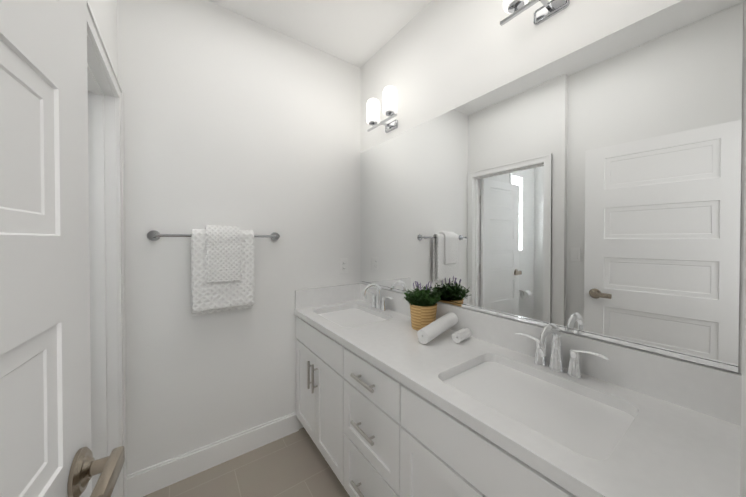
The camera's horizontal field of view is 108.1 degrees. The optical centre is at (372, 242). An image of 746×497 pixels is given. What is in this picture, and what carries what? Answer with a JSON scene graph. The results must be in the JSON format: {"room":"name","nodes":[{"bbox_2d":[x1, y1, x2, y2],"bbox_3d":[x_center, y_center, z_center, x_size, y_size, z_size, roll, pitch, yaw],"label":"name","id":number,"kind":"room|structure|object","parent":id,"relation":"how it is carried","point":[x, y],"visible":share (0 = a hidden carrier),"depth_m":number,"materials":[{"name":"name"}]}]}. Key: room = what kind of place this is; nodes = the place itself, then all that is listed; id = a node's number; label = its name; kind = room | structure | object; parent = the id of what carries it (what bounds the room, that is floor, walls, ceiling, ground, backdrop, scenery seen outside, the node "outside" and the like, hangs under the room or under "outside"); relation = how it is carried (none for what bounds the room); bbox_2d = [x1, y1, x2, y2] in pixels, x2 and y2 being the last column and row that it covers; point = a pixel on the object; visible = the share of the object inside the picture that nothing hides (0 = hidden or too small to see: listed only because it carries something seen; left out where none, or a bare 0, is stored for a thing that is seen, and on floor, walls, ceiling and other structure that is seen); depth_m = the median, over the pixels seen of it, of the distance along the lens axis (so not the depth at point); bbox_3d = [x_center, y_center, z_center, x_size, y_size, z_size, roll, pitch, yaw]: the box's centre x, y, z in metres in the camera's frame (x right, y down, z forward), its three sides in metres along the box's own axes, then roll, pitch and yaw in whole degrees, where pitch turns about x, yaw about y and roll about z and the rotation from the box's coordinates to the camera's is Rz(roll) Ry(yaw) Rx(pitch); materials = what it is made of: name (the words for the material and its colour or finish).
{"room":"bathroom","nodes":[
{"label":"bathroom","id":0,"kind":"room"},
{"bbox_2d":[143,427,349,496],"bbox_3d":[-0.423,1.369,0.056,3.290,0.050,3.390,0,1,-36],"label":"floor","id":1,"kind":"structure","parent":0,"point":[295,464],"depth_m":1.54,"materials":[{"name":"tile"}]},
{"bbox_2d":[296,303,585,496],"bbox_3d":[0.206,0.919,1.290,0.580,0.826,1.866,0,1,-36],"label":"bathroom vanity","id":2,"kind":"object","parent":1,"relation":"on","point":[388,404],"depth_m":1.06,"materials":[{"name":"white paint"}]},
{"bbox_2d":[294,299,740,496],"bbox_3d":[0.217,0.488,1.293,0.553,0.036,1.866,0,1,-36],"label":"countertop","id":3,"kind":"structure","parent":2,"relation":"on","point":[667,449],"depth_m":0.70,"materials":[{"name":"white stone"}]},
{"bbox_2d":[318,307,389,326],"bbox_3d":[-0.143,0.565,1.768,0.376,0.151,0.490,0,1,-36],"label":"sink","id":4,"kind":"object","parent":3,"relation":"in","point":[344,316],"depth_m":1.83,"materials":[{"name":"white ceramic"}]},
{"bbox_2d":[363,283,392,310],"bbox_3d":[-0.003,0.372,1.867,0.160,0.183,0.302,0,1,-36],"label":"faucet","id":5,"kind":"object","parent":3,"relation":"on","point":[378,302],"visible":1,"depth_m":1.87,"materials":[{"name":"silver metal"}]},
{"bbox_2d":[404,281,441,330],"bbox_3d":[0.272,0.338,1.486,0.223,0.260,0.230,0,1,-36],"label":"potted plant","id":6,"kind":"object","parent":3,"relation":"on","point":[423,306],"visible":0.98,"depth_m":1.43,"materials":[{"name":"wicker"}]},
{"bbox_2d":[417,312,471,343],"bbox_3d":[0.343,0.416,1.300,0.267,0.103,0.166,0,1,-36],"label":"roll","id":7,"kind":"object","parent":3,"relation":"on","point":[434,329],"visible":0.98,"depth_m":1.28,"materials":[{"name":"white fabric"}]},
{"bbox_2d":[442,355,633,462],"bbox_3d":[0.498,0.574,0.874,0.376,0.151,0.490,0,1,-36],"label":"sink","id":8,"kind":"object","parent":3,"relation":"in","point":[589,424],"depth_m":0.85,"materials":[{"name":"white ceramic"}]},
{"bbox_2d":[515,323,609,378],"bbox_3d":[0.638,0.382,0.973,0.160,0.183,0.302,0,1,-36],"label":"faucet","id":9,"kind":"object","parent":3,"relation":"on","point":[556,364],"visible":1,"depth_m":0.98,"materials":[{"name":"silver metal"}]},
{"bbox_2d":[208,0,431,67],"bbox_3d":[-0.423,-1.420,0.027,3.290,0.050,3.390,0,1,-36],"label":"ceiling","id":10,"kind":"structure","parent":0,"point":[359,33],"depth_m":1.71,"materials":[{"name":"white paint"}]},
{"bbox_2d":[89,0,745,474],"bbox_3d":[-0.796,-0.031,0.561,3.290,2.740,2.110,0,1,-36],"label":"wall","id":11,"kind":"structure","parent":0,"point":[233,118],"depth_m":1.58,"materials":[{"name":"white paint"}]},
{"bbox_2d":[0,0,124,496],"bbox_3d":[-0.350,0.324,0.202,0.166,2.018,0.762,0,1,-36],"label":"entry door","id":12,"kind":"structure","parent":11,"relation":"in","point":[45,408],"depth_m":0.39,"materials":[{"name":"white paint"}]},
{"bbox_2d":[87,0,126,496],"bbox_3d":[-1.081,0.287,0.988,0.158,2.095,0.840,0,1,-36],"label":"door frame","id":13,"kind":"structure","parent":11,"relation":"attached to","point":[106,256],"depth_m":1.28,"materials":[{"name":"white paint"}]},
{"bbox_2d":[126,412,298,496],"bbox_3d":[-0.901,1.261,1.641,0.922,0.135,0.014,0,1,-36],"label":"baseboard","id":14,"kind":"structure","parent":11,"relation":"attached to","point":[151,479],"depth_m":1.57,"materials":[{"name":"white paint"}]},
{"bbox_2d":[147,230,279,240],"bbox_3d":[-0.891,-0.038,1.594,0.688,0.058,0.079,0,1,-36],"label":"towel rail","id":15,"kind":"object","parent":11,"relation":"attached to","point":[153,235],"visible":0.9,"depth_m":1.44,"materials":[{"name":"silver metal"}]},
{"bbox_2d":[191,225,253,315],"bbox_3d":[-0.868,0.154,1.579,0.316,0.504,0.119,0,1,-36],"label":"hanging towel","id":16,"kind":"object","parent":15,"relation":"hanging from","point":[222,264],"visible":1,"depth_m":1.53,"materials":[{"name":"white fabric"}]},
{"bbox_2d":[294,283,357,310],"bbox_3d":[-0.327,0.397,2.038,0.528,0.130,0.020,0,1,-36],"label":"backsplash","id":17,"kind":"structure","parent":11,"relation":"attached to","point":[313,297],"depth_m":2.01,"materials":[{"name":"white stone"}]},
{"bbox_2d":[340,258,347,273],"bbox_3d":[-0.227,0.183,2.116,0.072,0.116,0.009,0,1,-36],"label":"outlet","id":18,"kind":"object","parent":11,"relation":"attached to","point":[344,265],"visible":1,"depth_m":2.12,"materials":[{"name":"white plastic"}]},
{"bbox_2d":[367,86,397,132],"bbox_3d":[0.075,-0.886,1.830,0.143,0.225,0.310,0,1,-36],"label":"sconce","id":19,"kind":"object","parent":11,"relation":"attached to","point":[389,105],"visible":0.98,"depth_m":1.82,"materials":[{"name":"white glass"}]},
{"bbox_2d":[500,0,569,25],"bbox_3d":[0.649,-1.005,1.028,0.143,0.225,0.310,0,1,-36],"label":"sconce","id":20,"kind":"object","parent":11,"relation":"attached to","point":[546,11],"visible":1,"depth_m":1.07,"materials":[{"name":"silver metal"}]},
{"bbox_2d":[360,281,737,372],"bbox_3d":[0.431,0.328,1.461,0.010,0.014,1.836,0,1,-36],"label":"channel","id":21,"kind":"object","parent":11,"relation":"attached to","point":[684,357],"visible":1,"depth_m":0.92,"materials":[{"name":"silver metal"}]},
{"bbox_2d":[360,0,742,366],"bbox_3d":[0.433,-0.193,1.457,0.004,1.044,1.836,0,1,-36],"label":"mirror","id":22,"kind":"object","parent":21,"relation":"attached to","point":[594,188],"visible":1,"depth_m":0.96,"materials":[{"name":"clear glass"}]},
{"bbox_2d":[358,283,741,422],"bbox_3d":[0.433,0.404,1.448,0.020,0.130,1.866,0,1,-36],"label":"backsplash","id":23,"kind":"structure","parent":11,"relation":"attached to","point":[699,387],"depth_m":0.88,"materials":[{"name":"white stone"}]},
{"bbox_2d":[740,115,745,496],"bbox_3d":[0.156,0.297,0.023,0.874,2.095,0.158,0,1,-36],"label":"door frame","id":24,"kind":"structure","parent":11,"relation":"attached to","point":[743,453],"depth_m":0.33,"materials":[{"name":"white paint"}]}
]}

